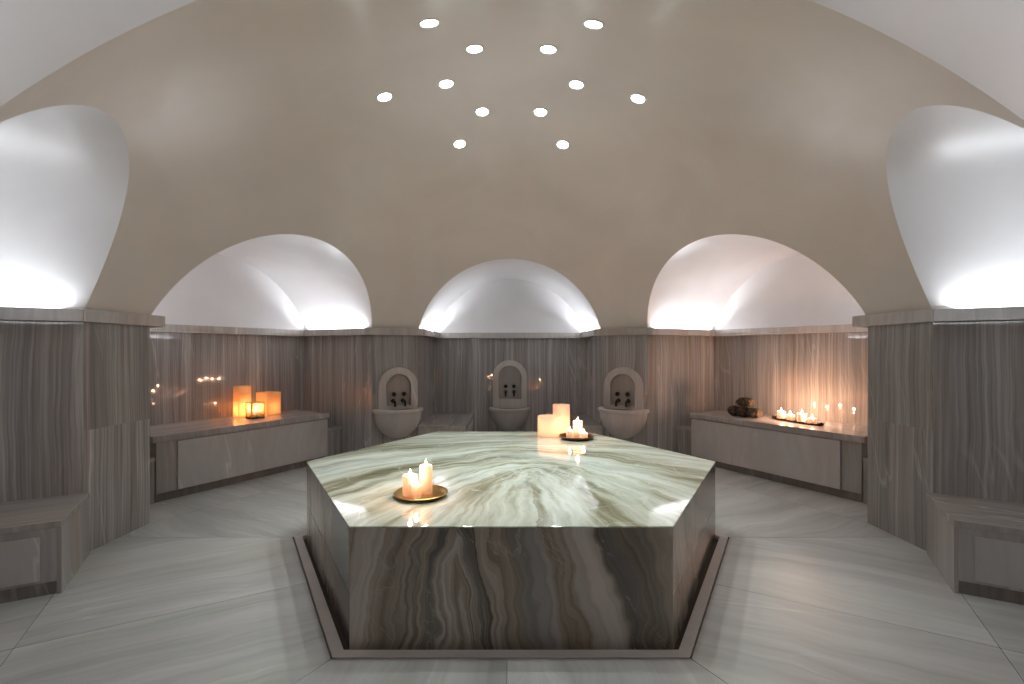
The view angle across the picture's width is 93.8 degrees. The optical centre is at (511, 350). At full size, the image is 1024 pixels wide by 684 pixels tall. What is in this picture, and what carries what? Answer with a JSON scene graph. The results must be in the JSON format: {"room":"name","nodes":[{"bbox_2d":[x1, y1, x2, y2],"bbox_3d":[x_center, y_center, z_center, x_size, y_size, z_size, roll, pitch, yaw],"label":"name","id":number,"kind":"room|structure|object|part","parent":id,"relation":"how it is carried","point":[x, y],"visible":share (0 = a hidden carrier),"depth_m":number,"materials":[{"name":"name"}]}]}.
{"room":"spa","nodes":[
{"label":"spa","id":0,"kind":"room"},
{"bbox_2d":[0,320,82,502],"bbox_3d":[-2.822,0.145,1.894,1.236,2.490,2.344,0,0,-30],"label":"wall","id":1,"kind":"structure","parent":0,"point":[41,362],"depth_m":3.11,"materials":[{"name":"grey stone"}]},
{"bbox_2d":[0,306,83,321],"bbox_3d":[-2.814,-0.231,1.899,1.256,0.082,2.344,0,0,-30],"label":"trim","id":2,"kind":"structure","parent":1,"relation":"attached to","point":[6,313],"depth_m":3.04,"materials":[{"name":"stone"}]},
{"bbox_2d":[83,322,149,550],"bbox_3d":[-2.874,0.590,3.514,0.001,1.600,0.591,0,0,0],"label":"wall","id":3,"kind":"structure","parent":0,"point":[116,358],"depth_m":3.48,"materials":[{"name":"grey stone"}]},
{"bbox_2d":[62,308,164,326],"bbox_3d":[-2.921,-0.234,3.514,0.245,0.088,0.731,0,0,0],"label":"trim","id":4,"kind":"structure","parent":3,"relation":"attached to","point":[90,315],"depth_m":3.44,"materials":[{"name":"stone"}]},
{"bbox_2d":[150,254,370,452],"bbox_3d":[-2.824,0.145,5.133,1.236,2.490,2.344,0,0,30],"label":"wall","id":5,"kind":"structure","parent":0,"point":[193,376],"depth_m":5.72,"materials":[{"name":"grey stone"}]},
{"bbox_2d":[150,324,366,336],"bbox_3d":[-2.815,-0.231,5.128,1.256,0.082,2.344,0,0,30],"label":"trim","id":6,"kind":"structure","parent":5,"relation":"attached to","point":[170,328],"depth_m":5.73,"materials":[{"name":"stone"}]},
{"bbox_2d":[371,335,417,446],"bbox_3d":[-1.447,0.590,5.988,0.591,1.600,0.001,0,0,-30],"label":"wall","id":7,"kind":"structure","parent":0,"point":[387,351],"depth_m":5.94,"materials":[{"name":"grey stone"}]},
{"bbox_2d":[367,327,424,335],"bbox_3d":[-1.471,-0.234,6.029,0.731,0.088,0.245,0,0,-30],"label":"trim","id":8,"kind":"structure","parent":7,"relation":"attached to","point":[370,331],"depth_m":5.92,"materials":[{"name":"stone"}]},
{"bbox_2d":[372,367,422,437],"bbox_3d":[-1.343,0.650,5.863,0.632,0.890,0.316,0,0,-30],"label":"basin","id":9,"kind":"object","parent":7,"relation":"attached to","point":[396,391],"visible":1,"depth_m":5.89,"materials":[{"name":"stone"}]},
{"bbox_3d":[-1.343,0.905,5.863,0.632,0.380,0.316,0,0,-30],"label":"bowl","id":10,"kind":"part","parent":9,"relation":"part of","materials":[{"name":"stone"}]},
{"bbox_3d":[-1.418,0.488,5.993,0.314,0.390,0.016,0,0,-30],"label":"panel","id":11,"kind":"part","parent":9,"relation":"part of","materials":[{"name":"stone"}]},
{"bbox_3d":[-1.407,0.470,5.975,0.490,0.530,0.058,0,0,-30],"label":"arched frame","id":12,"kind":"part","parent":9,"relation":"part of","materials":[{"name":"stone"}]},
{"bbox_2d":[391,398,405,406],"bbox_3d":[-1.395,0.644,5.945,0.194,0.091,0.174,0,0,0],"label":"tap","id":13,"kind":"object","parent":9,"relation":"on","point":[395,402],"depth_m":5.97,"materials":[{"name":"black metal"}]},
{"bbox_2d":[418,279,600,431],"bbox_3d":[-0.019,0.145,6.754,2.344,2.490,1.236,0,0,0],"label":"wall","id":14,"kind":"structure","parent":0,"point":[455,375],"depth_m":7.37,"materials":[{"name":"grey stone"}]},
{"bbox_2d":[489,360,530,431],"bbox_3d":[-0.020,0.698,7.209,0.642,1.105,0.321,0,0,0],"label":"basin","id":15,"kind":"object","parent":14,"relation":"attached to","point":[509,412],"visible":1,"depth_m":7.32,"materials":[{"name":"stone"}]},
{"bbox_3d":[-0.020,1.060,7.209,0.642,0.380,0.321,0,0,0],"label":"bowl","id":16,"kind":"part","parent":15,"relation":"part of","materials":[{"name":"stone"}]},
{"bbox_3d":[-0.020,0.485,7.362,0.344,0.505,0.016,0,0,0],"label":"panel","id":17,"kind":"part","parent":15,"relation":"part of","materials":[{"name":"stone"}]},
{"bbox_3d":[-0.020,0.517,7.341,0.520,0.745,0.058,0,0,0],"label":"arched frame","id":18,"kind":"part","parent":15,"relation":"part of","materials":[{"name":"stone"}]},
{"bbox_2d":[423,329,596,337],"bbox_3d":[-0.019,-0.231,6.744,2.344,0.082,1.256,0,0,0],"label":"trim","id":19,"kind":"structure","parent":14,"relation":"attached to","point":[431,334],"depth_m":7.27,"materials":[{"name":"stone"}]},
{"bbox_2d":[0,0,1023,330],"bbox_3d":[-0.018,-1.121,3.515,7.852,1.718,7.714,0,0,0],"label":"ceiling","id":20,"kind":"structure","parent":0,"point":[879,143],"depth_m":3.11,"materials":[{"name":"beige paint"}]},
{"bbox_2d":[376,92,392,101],"bbox_3d":[-0.925,-1.859,3.495,0.125,0.059,0.124,0,0,-5],"label":"ceiling light","id":21,"kind":"object","parent":20,"relation":"attached to","point":[383,96],"visible":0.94,"depth_m":3.49,"materials":[{"name":"white glass"}]},
{"bbox_2d":[418,18,439,27],"bbox_3d":[-0.461,-1.851,2.692,0.123,0.060,0.125,0,0,28],"label":"ceiling light","id":22,"kind":"object","parent":20,"relation":"attached to","point":[428,22],"visible":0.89,"depth_m":2.69,"materials":[{"name":"white glass"}]},
{"bbox_2d":[438,79,454,88],"bbox_3d":[-0.474,-1.955,3.495,0.126,0.043,0.124,0,0,-6],"label":"ceiling light","id":23,"kind":"object","parent":20,"relation":"attached to","point":[447,83],"visible":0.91,"depth_m":3.49,"materials":[{"name":"white glass"}]},
{"bbox_2d":[453,139,466,148],"bbox_3d":[-0.462,-1.861,4.298,0.124,0.058,0.125,0,0,-28],"label":"ceiling light","id":24,"kind":"object","parent":20,"relation":"attached to","point":[458,143],"visible":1,"depth_m":4.29,"materials":[{"name":"white glass"}]},
{"bbox_2d":[465,44,483,53],"bbox_3d":[-0.236,-1.951,3.083,0.124,0.044,0.126,0,0,28],"label":"ceiling light","id":25,"kind":"object","parent":20,"relation":"attached to","point":[471,48],"visible":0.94,"depth_m":3.08,"materials":[{"name":"white glass"}]},
{"bbox_2d":[475,107,489,116],"bbox_3d":[-0.236,-1.956,3.907,0.124,0.042,0.126,0,0,-28],"label":"ceiling light","id":26,"kind":"object","parent":20,"relation":"attached to","point":[481,111],"visible":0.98,"depth_m":3.90,"materials":[{"name":"white glass"}]},
{"bbox_2d":[533,107,547,116],"bbox_3d":[0.240,-1.953,3.907,0.124,0.043,0.126,0,0,28],"label":"ceiling light","id":27,"kind":"object","parent":20,"relation":"attached to","point":[540,111],"visible":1,"depth_m":3.90,"materials":[{"name":"white glass"}]},
{"bbox_2d":[539,44,557,54],"bbox_3d":[0.240,-1.948,3.083,0.124,0.044,0.126,0,0,-28],"label":"ceiling light","id":28,"kind":"object","parent":20,"relation":"attached to","point":[547,48],"visible":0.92,"depth_m":3.08,"materials":[{"name":"white glass"}]},
{"bbox_2d":[556,140,569,149],"bbox_3d":[0.465,-1.855,4.298,0.124,0.059,0.125,0,0,28],"label":"ceiling light","id":29,"kind":"object","parent":20,"relation":"attached to","point":[562,144],"visible":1,"depth_m":4.29,"materials":[{"name":"white glass"}]},
{"bbox_2d":[568,80,584,89],"bbox_3d":[0.478,-1.949,3.495,0.126,0.044,0.124,0,0,6],"label":"ceiling light","id":30,"kind":"object","parent":20,"relation":"attached to","point":[575,84],"visible":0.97,"depth_m":3.50,"materials":[{"name":"white glass"}]},
{"bbox_2d":[583,19,604,29],"bbox_3d":[0.466,-1.845,2.692,0.124,0.060,0.125,0,0,-28],"label":"ceiling light","id":31,"kind":"object","parent":20,"relation":"attached to","point":[594,24],"visible":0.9,"depth_m":2.69,"materials":[{"name":"white glass"}]},
{"bbox_2d":[630,93,645,103],"bbox_3d":[0.929,-1.847,3.495,0.125,0.060,0.124,0,0,5],"label":"ceiling light","id":32,"kind":"object","parent":20,"relation":"attached to","point":[636,98],"visible":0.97,"depth_m":3.49,"materials":[{"name":"white glass"}]},
{"bbox_2d":[0,466,1023,683],"bbox_3d":[-0.018,1.380,3.515,7.852,0.020,7.714,0,0,0],"label":"floor","id":33,"kind":"structure","parent":0,"point":[214,589],"depth_m":2.47,"materials":[{"name":"stone"}]},
{"bbox_2d":[0,493,89,603],"bbox_3d":[-3.236,1.163,2.651,1.266,0.413,0.614,0,0,-30],"label":"bench","id":34,"kind":"object","parent":33,"relation":"on","point":[44,542],"visible":1,"depth_m":2.69,"materials":[{"name":"stone"}]},
{"bbox_3d":[-3.071,1.157,2.395,1.056,0.245,0.006,0,0,-30],"label":"access panel","id":35,"kind":"part","parent":34,"relation":"part of","materials":[{"name":"stone"}]},
{"bbox_3d":[-3.237,0.976,2.652,1.266,0.038,0.612,0,0,-30],"label":"seat","id":36,"kind":"part","parent":34,"relation":"part of","materials":[{"name":"stone"}]},
{"bbox_3d":[-2.700,1.183,2.964,0.020,0.375,0.608,0,0,-30],"label":"panel","id":37,"kind":"part","parent":34,"relation":"part of","materials":[{"name":"stone"}]},
{"bbox_2d":[150,456,154,503],"bbox_3d":[-3.564,1.163,4.361,0.717,0.413,0.259,0,0,30],"label":"stone step","id":38,"kind":"structure","parent":33,"relation":"on","point":[152,459],"depth_m":4.28,"materials":[{"name":"stone"}]},
{"bbox_2d":[150,409,328,502],"bbox_3d":[-3.030,1.067,5.252,0.753,0.605,1.890,0,0,30],"label":"bench","id":39,"kind":"object","parent":33,"relation":"on","point":[195,456],"visible":0.83,"depth_m":4.89,"materials":[{"name":"stone"}]},
{"bbox_3d":[-3.030,0.795,5.252,0.753,0.060,1.890,0,0,30],"label":"seat","id":40,"kind":"part","parent":39,"relation":"part of","materials":[{"name":"stone"}]},
{"bbox_2d":[233,385,250,417],"bbox_3d":[-3.116,0.588,5.550,0.137,0.355,0.137,0,0,35],"label":"lantern","id":41,"kind":"object","parent":39,"relation":"on","point":[241,394],"visible":0.99,"depth_m":5.50,"materials":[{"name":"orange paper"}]},
{"bbox_3d":[-2.673,1.060,5.153,0.024,0.450,1.665,0,0,30],"label":"panel","id":42,"kind":"part","parent":39,"relation":"part of","materials":[{"name":"stone"}]},
{"bbox_2d":[245,401,264,418],"bbox_3d":[-2.899,0.673,5.425,0.147,0.183,0.147,0,0,38],"label":"glass lantern","id":43,"kind":"object","parent":39,"relation":"on","point":[255,414],"visible":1,"depth_m":5.41,"materials":[{"name":"clear glass"}]},
{"bbox_2d":[256,391,280,415],"bbox_3d":[-2.899,0.630,5.725,0.190,0.270,0.190,0,0,25],"label":"lantern","id":44,"kind":"object","parent":39,"relation":"on","point":[272,399],"visible":0.98,"depth_m":5.66,"materials":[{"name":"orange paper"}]},
{"bbox_2d":[323,424,341,457],"bbox_3d":[-2.526,1.163,6.161,0.717,0.413,0.259,0,0,30],"label":"stone step","id":45,"kind":"structure","parent":33,"relation":"on","point":[334,431],"depth_m":6.01,"materials":[{"name":"stone"}]},
{"bbox_2d":[418,413,473,435],"bbox_3d":[-0.881,1.163,6.734,0.614,0.413,1.266,0,0,0],"label":"bench","id":46,"kind":"object","parent":33,"relation":"on","point":[437,422],"visible":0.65,"depth_m":6.38,"materials":[{"name":"stone"}]},
{"bbox_3d":[-0.884,1.183,6.112,0.608,0.375,0.020,0,0,0],"label":"panel","id":47,"kind":"part","parent":46,"relation":"part of","materials":[{"name":"stone"}]},
{"bbox_3d":[-0.882,0.976,6.734,0.612,0.038,1.266,0,0,0],"label":"seat","id":48,"kind":"part","parent":46,"relation":"part of","materials":[{"name":"stone"}]},
{"bbox_3d":[-0.577,1.157,6.719,0.006,0.245,1.056,0,0,0],"label":"access panel","id":49,"kind":"part","parent":46,"relation":"part of","materials":[{"name":"stone"}]},
{"bbox_2d":[307,432,714,649],"bbox_3d":[0.000,1.101,3.515,2.998,0.577,2.598,0,0,0],"label":"platform","id":50,"kind":"object","parent":33,"relation":"on","point":[534,542],"visible":0.91,"depth_m":2.22,"materials":[{"name":"grey stone"}]},
{"bbox_3d":[-1.111,1.105,2.873,0.029,0.570,1.497,0,0,-30],"label":"panel","id":51,"kind":"part","parent":50,"relation":"part of","materials":[{"name":"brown stone"}]},
{"bbox_2d":[393,484,447,501],"bbox_3d":[-0.505,0.801,2.685,0.300,0.024,0.300,0,0,0],"label":"brass plate","id":52,"kind":"object","parent":50,"relation":"on","point":[438,491],"visible":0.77,"depth_m":2.67,"materials":[{"name":"gold metal"}]},
{"bbox_2d":[403,469,417,496],"bbox_3d":[-0.566,0.736,2.688,0.084,0.146,0.084,0,0,0],"label":"candle","id":53,"kind":"object","parent":52,"relation":"on","point":[409,478],"visible":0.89,"depth_m":2.65,"materials":[{"name":"beige wax"}]},
{"bbox_2d":[411,479,421,498],"bbox_3d":[-0.521,0.756,2.636,0.056,0.104,0.056,0,0,0],"label":"candle","id":54,"kind":"object","parent":52,"relation":"on","point":[416,489],"visible":1,"depth_m":2.61,"materials":[{"name":"beige wax"}]},
{"bbox_2d":[419,460,431,494],"bbox_3d":[-0.484,0.713,2.722,0.072,0.192,0.072,0,0,0],"label":"candle","id":55,"kind":"object","parent":52,"relation":"on","point":[425,470],"visible":0.93,"depth_m":2.69,"materials":[{"name":"beige wax"}]},
{"bbox_3d":[0.000,1.105,2.232,1.497,0.570,0.029,0,0,0],"label":"panel","id":56,"kind":"part","parent":50,"relation":"part of","materials":[{"name":"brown stone"}]},
{"bbox_2d":[538,414,559,436],"bbox_3d":[0.363,0.719,4.585,0.216,0.188,0.216,0,0,0],"label":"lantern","id":57,"kind":"object","parent":50,"relation":"on","point":[548,424],"visible":0.96,"depth_m":4.50,"materials":[{"name":"beige wax"}]},
{"bbox_2d":[553,404,569,432],"bbox_3d":[0.501,0.675,4.785,0.170,0.275,0.170,0,0,0],"label":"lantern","id":58,"kind":"object","parent":50,"relation":"on","point":[563,410],"visible":0.74,"depth_m":4.71,"materials":[{"name":"beige wax"}]},
{"bbox_2d":[559,433,593,440],"bbox_3d":[0.604,0.797,4.420,0.324,0.032,0.324,0,0,0],"label":"plate","id":59,"kind":"object","parent":50,"relation":"on","point":[563,435],"visible":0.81,"depth_m":4.31,"materials":[{"name":"gold metal"}]},
{"bbox_2d":[566,427,572,437],"bbox_3d":[0.541,0.754,4.420,0.068,0.109,0.068,0,0,0],"label":"candle","id":60,"kind":"object","parent":59,"relation":"on","point":[569,433],"visible":0.88,"depth_m":4.39,"materials":[{"name":"beige wax"}]},
{"bbox_2d":[573,418,582,437],"bbox_3d":[0.622,0.714,4.470,0.090,0.189,0.090,0,0,0],"label":"candle","id":61,"kind":"object","parent":59,"relation":"on","point":[577,424],"visible":0.91,"depth_m":4.43,"materials":[{"name":"beige wax"}]},
{"bbox_2d":[580,430,587,437],"bbox_3d":[0.666,0.762,4.390,0.072,0.092,0.072,0,0,0],"label":"candle","id":62,"kind":"object","parent":59,"relation":"on","point":[583,434],"visible":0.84,"depth_m":4.36,"materials":[{"name":"beige wax"}]},
{"bbox_3d":[1.112,1.105,2.874,0.029,0.570,1.497,0,0,30],"label":"panel","id":63,"kind":"part","parent":50,"relation":"part of","materials":[{"name":"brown stone"}]},
{"bbox_2d":[294,532,727,658],"bbox_3d":[0.000,1.379,3.515,3.187,0.023,2.760,0,0,0],"label":"trim","id":64,"kind":"structure","parent":33,"relation":"on","point":[333,642],"depth_m":2.18,"materials":[{"name":"stone"}]},
{"bbox_2d":[546,413,600,434],"bbox_3d":[0.843,1.163,6.734,0.614,0.413,1.266,0,0,0],"label":"bench","id":65,"kind":"object","parent":33,"relation":"on","point":[590,425],"visible":0.23,"depth_m":6.29,"materials":[{"name":"stone"}]},
{"bbox_3d":[0.846,1.183,6.113,0.608,0.375,0.020,0,0,0],"label":"panel","id":66,"kind":"part","parent":65,"relation":"part of","materials":[{"name":"stone"}]},
{"bbox_2d":[677,424,695,456],"bbox_3d":[2.487,1.163,6.163,0.717,0.413,0.259,0,0,-30],"label":"stone step","id":67,"kind":"structure","parent":33,"relation":"on","point":[684,431],"depth_m":6.00,"materials":[{"name":"stone"}]},
{"bbox_2d":[690,409,867,502],"bbox_3d":[2.992,1.067,5.254,0.753,0.605,1.890,0,0,-30],"label":"bench","id":68,"kind":"object","parent":33,"relation":"on","point":[827,458],"visible":0.75,"depth_m":4.89,"materials":[{"name":"stone"}]},
{"bbox_2d":[727,405,739,415],"bbox_3d":[2.641,0.704,5.650,0.185,0.123,0.121,0,0,-30],"label":"rolled towel","id":69,"kind":"object","parent":68,"relation":"on","point":[732,409],"visible":0.7,"depth_m":5.60,"materials":[{"name":"brown fabric"}]},
{"bbox_2d":[736,406,749,416],"bbox_3d":[2.691,0.702,5.537,0.188,0.126,0.121,0,0,-30],"label":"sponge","id":70,"kind":"object","parent":68,"relation":"on","point":[741,411],"visible":0.82,"depth_m":5.49,"materials":[{"name":"brown fabric"}]},
{"bbox_2d":[735,397,754,405],"bbox_3d":[2.708,0.589,5.548,0.192,0.093,0.209,0,0,0],"label":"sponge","id":71,"kind":"object","parent":70,"relation":"on","point":[742,401],"visible":1,"depth_m":5.48,"materials":[{"name":"brown fabric"}]},
{"bbox_2d":[747,408,762,417],"bbox_3d":[2.763,0.708,5.436,0.185,0.115,0.121,0,0,-30],"label":"rolled towel","id":72,"kind":"object","parent":68,"relation":"on","point":[752,412],"visible":1,"depth_m":5.39,"materials":[{"name":"brown fabric"}]},
{"bbox_3d":[2.635,1.060,5.155,0.024,0.450,1.665,0,0,-30],"label":"panel","id":73,"kind":"part","parent":68,"relation":"part of","materials":[{"name":"stone"}]},
{"bbox_3d":[2.992,0.795,5.254,0.753,0.060,1.890,0,0,-30],"label":"seat","id":74,"kind":"part","parent":68,"relation":"part of","materials":[{"name":"stone"}]},
{"bbox_2d":[772,415,823,425],"bbox_3d":[3.061,0.745,5.133,0.153,0.041,0.600,0,0,-19],"label":"tray","id":75,"kind":"object","parent":68,"relation":"on","point":[774,416],"visible":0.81,"depth_m":5.06,"materials":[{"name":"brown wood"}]},
{"bbox_2d":[777,408,785,418],"bbox_3d":[3.003,0.691,5.324,0.088,0.122,0.088,0,0,0],"label":"candle","id":76,"kind":"object","parent":75,"relation":"on","point":[781,414],"visible":1,"depth_m":5.29,"materials":[{"name":"beige wax"}]},
{"bbox_2d":[786,411,794,419],"bbox_3d":[3.033,0.701,5.199,0.084,0.103,0.084,0,0,0],"label":"candle","id":77,"kind":"object","parent":75,"relation":"on","point":[790,416],"visible":0.99,"depth_m":5.17,"materials":[{"name":"beige wax"}]},
{"bbox_2d":[797,411,806,421],"bbox_3d":[3.084,0.687,5.079,0.090,0.130,0.090,0,0,0],"label":"candle","id":78,"kind":"object","parent":75,"relation":"on","point":[801,417],"visible":1,"depth_m":5.04,"materials":[{"name":"beige wax"}]},
{"bbox_2d":[807,415,816,423],"bbox_3d":[3.116,0.703,4.956,0.084,0.099,0.084,0,0,0],"label":"candle","id":79,"kind":"object","parent":75,"relation":"on","point":[811,420],"visible":0.99,"depth_m":4.93,"materials":[{"name":"beige wax"}]},
{"bbox_2d":[863,456,867,503],"bbox_3d":[3.528,1.163,4.363,0.717,0.413,0.259,0,0,-30],"label":"stone step","id":80,"kind":"structure","parent":33,"relation":"on","point":[865,459],"depth_m":4.28,"materials":[{"name":"stone"}]},
{"bbox_2d":[927,492,1023,604],"bbox_3d":[3.201,1.163,2.653,1.266,0.413,0.614,0,0,30],"label":"bench","id":81,"kind":"object","parent":33,"relation":"on","point":[976,545],"visible":1,"depth_m":2.68,"materials":[{"name":"stone"}]},
{"bbox_3d":[2.664,1.183,2.966,0.020,0.375,0.608,0,0,30],"label":"panel","id":82,"kind":"part","parent":81,"relation":"part of","materials":[{"name":"stone"}]},
{"bbox_3d":[3.201,0.976,2.654,1.266,0.038,0.612,0,0,30],"label":"seat","id":83,"kind":"part","parent":81,"relation":"part of","materials":[{"name":"stone"}]},
{"bbox_3d":[3.036,1.157,2.397,1.056,0.245,0.006,0,0,30],"label":"access panel","id":84,"kind":"part","parent":81,"relation":"part of","materials":[{"name":"stone"}]},
{"bbox_2d":[601,335,647,445],"bbox_3d":[1.409,0.590,5.989,0.591,1.600,0.001,0,0,30],"label":"wall","id":85,"kind":"structure","parent":0,"point":[630,351],"depth_m":5.96,"materials":[{"name":"grey stone"}]},
{"bbox_2d":[594,327,651,335],"bbox_3d":[1.433,-0.234,6.030,0.731,0.088,0.245,0,0,30],"label":"trim","id":86,"kind":"structure","parent":85,"relation":"attached to","point":[609,331],"depth_m":5.92,"materials":[{"name":"stone"}]},
{"bbox_2d":[598,367,648,438],"bbox_3d":[1.329,0.650,5.850,0.632,0.890,0.316,0,0,30],"label":"basin","id":87,"kind":"object","parent":85,"relation":"attached to","point":[623,386],"visible":1,"depth_m":5.88,"materials":[{"name":"stone"}]},
{"bbox_2d":[615,398,629,406],"bbox_3d":[1.381,0.644,5.932,0.194,0.091,0.174,0,0,0],"label":"tap","id":88,"kind":"object","parent":87,"relation":"on","point":[619,402],"depth_m":5.96,"materials":[{"name":"black metal"}]},
{"bbox_3d":[1.404,0.488,5.980,0.314,0.390,0.016,0,0,30],"label":"panel","id":89,"kind":"part","parent":87,"relation":"part of","materials":[{"name":"stone"}]},
{"bbox_3d":[1.329,0.905,5.850,0.632,0.380,0.316,0,0,30],"label":"bowl","id":90,"kind":"part","parent":87,"relation":"part of","materials":[{"name":"stone"}]},
{"bbox_3d":[1.393,0.470,5.962,0.490,0.530,0.058,0,0,30],"label":"arched frame","id":91,"kind":"part","parent":87,"relation":"part of","materials":[{"name":"stone"}]},
{"bbox_2d":[648,254,867,452],"bbox_3d":[2.786,0.145,5.136,1.236,2.490,2.344,0,0,-30],"label":"wall","id":92,"kind":"structure","parent":0,"point":[824,376],"depth_m":5.74,"materials":[{"name":"grey stone"}]},
{"bbox_2d":[652,324,867,336],"bbox_3d":[2.777,-0.231,5.131,1.256,0.082,2.344,0,0,-30],"label":"trim","id":93,"kind":"structure","parent":92,"relation":"attached to","point":[846,328],"depth_m":5.74,"materials":[{"name":"stone"}]},
{"bbox_2d":[868,322,932,550],"bbox_3d":[2.838,0.590,3.516,0.001,1.600,0.591,0,0,0],"label":"wall","id":94,"kind":"structure","parent":0,"point":[900,357],"depth_m":3.49,"materials":[{"name":"grey stone"}]},
{"bbox_2d":[852,308,954,326],"bbox_3d":[2.885,-0.234,3.516,0.245,0.088,0.731,0,0,0],"label":"trim","id":95,"kind":"structure","parent":94,"relation":"attached to","point":[922,315],"depth_m":3.44,"materials":[{"name":"stone"}]},
{"bbox_2d":[933,320,1023,502],"bbox_3d":[2.788,0.145,1.897,1.236,2.490,2.344,0,0,30],"label":"wall","id":96,"kind":"structure","parent":0,"point":[978,366],"depth_m":3.11,"materials":[{"name":"grey stone"}]},
{"bbox_2d":[933,306,1023,321],"bbox_3d":[2.779,-0.231,1.902,1.256,0.082,2.344,0,0,30],"label":"trim","id":97,"kind":"structure","parent":96,"relation":"attached to","point":[987,313],"depth_m":3.03,"materials":[{"name":"stone"}]}
]}

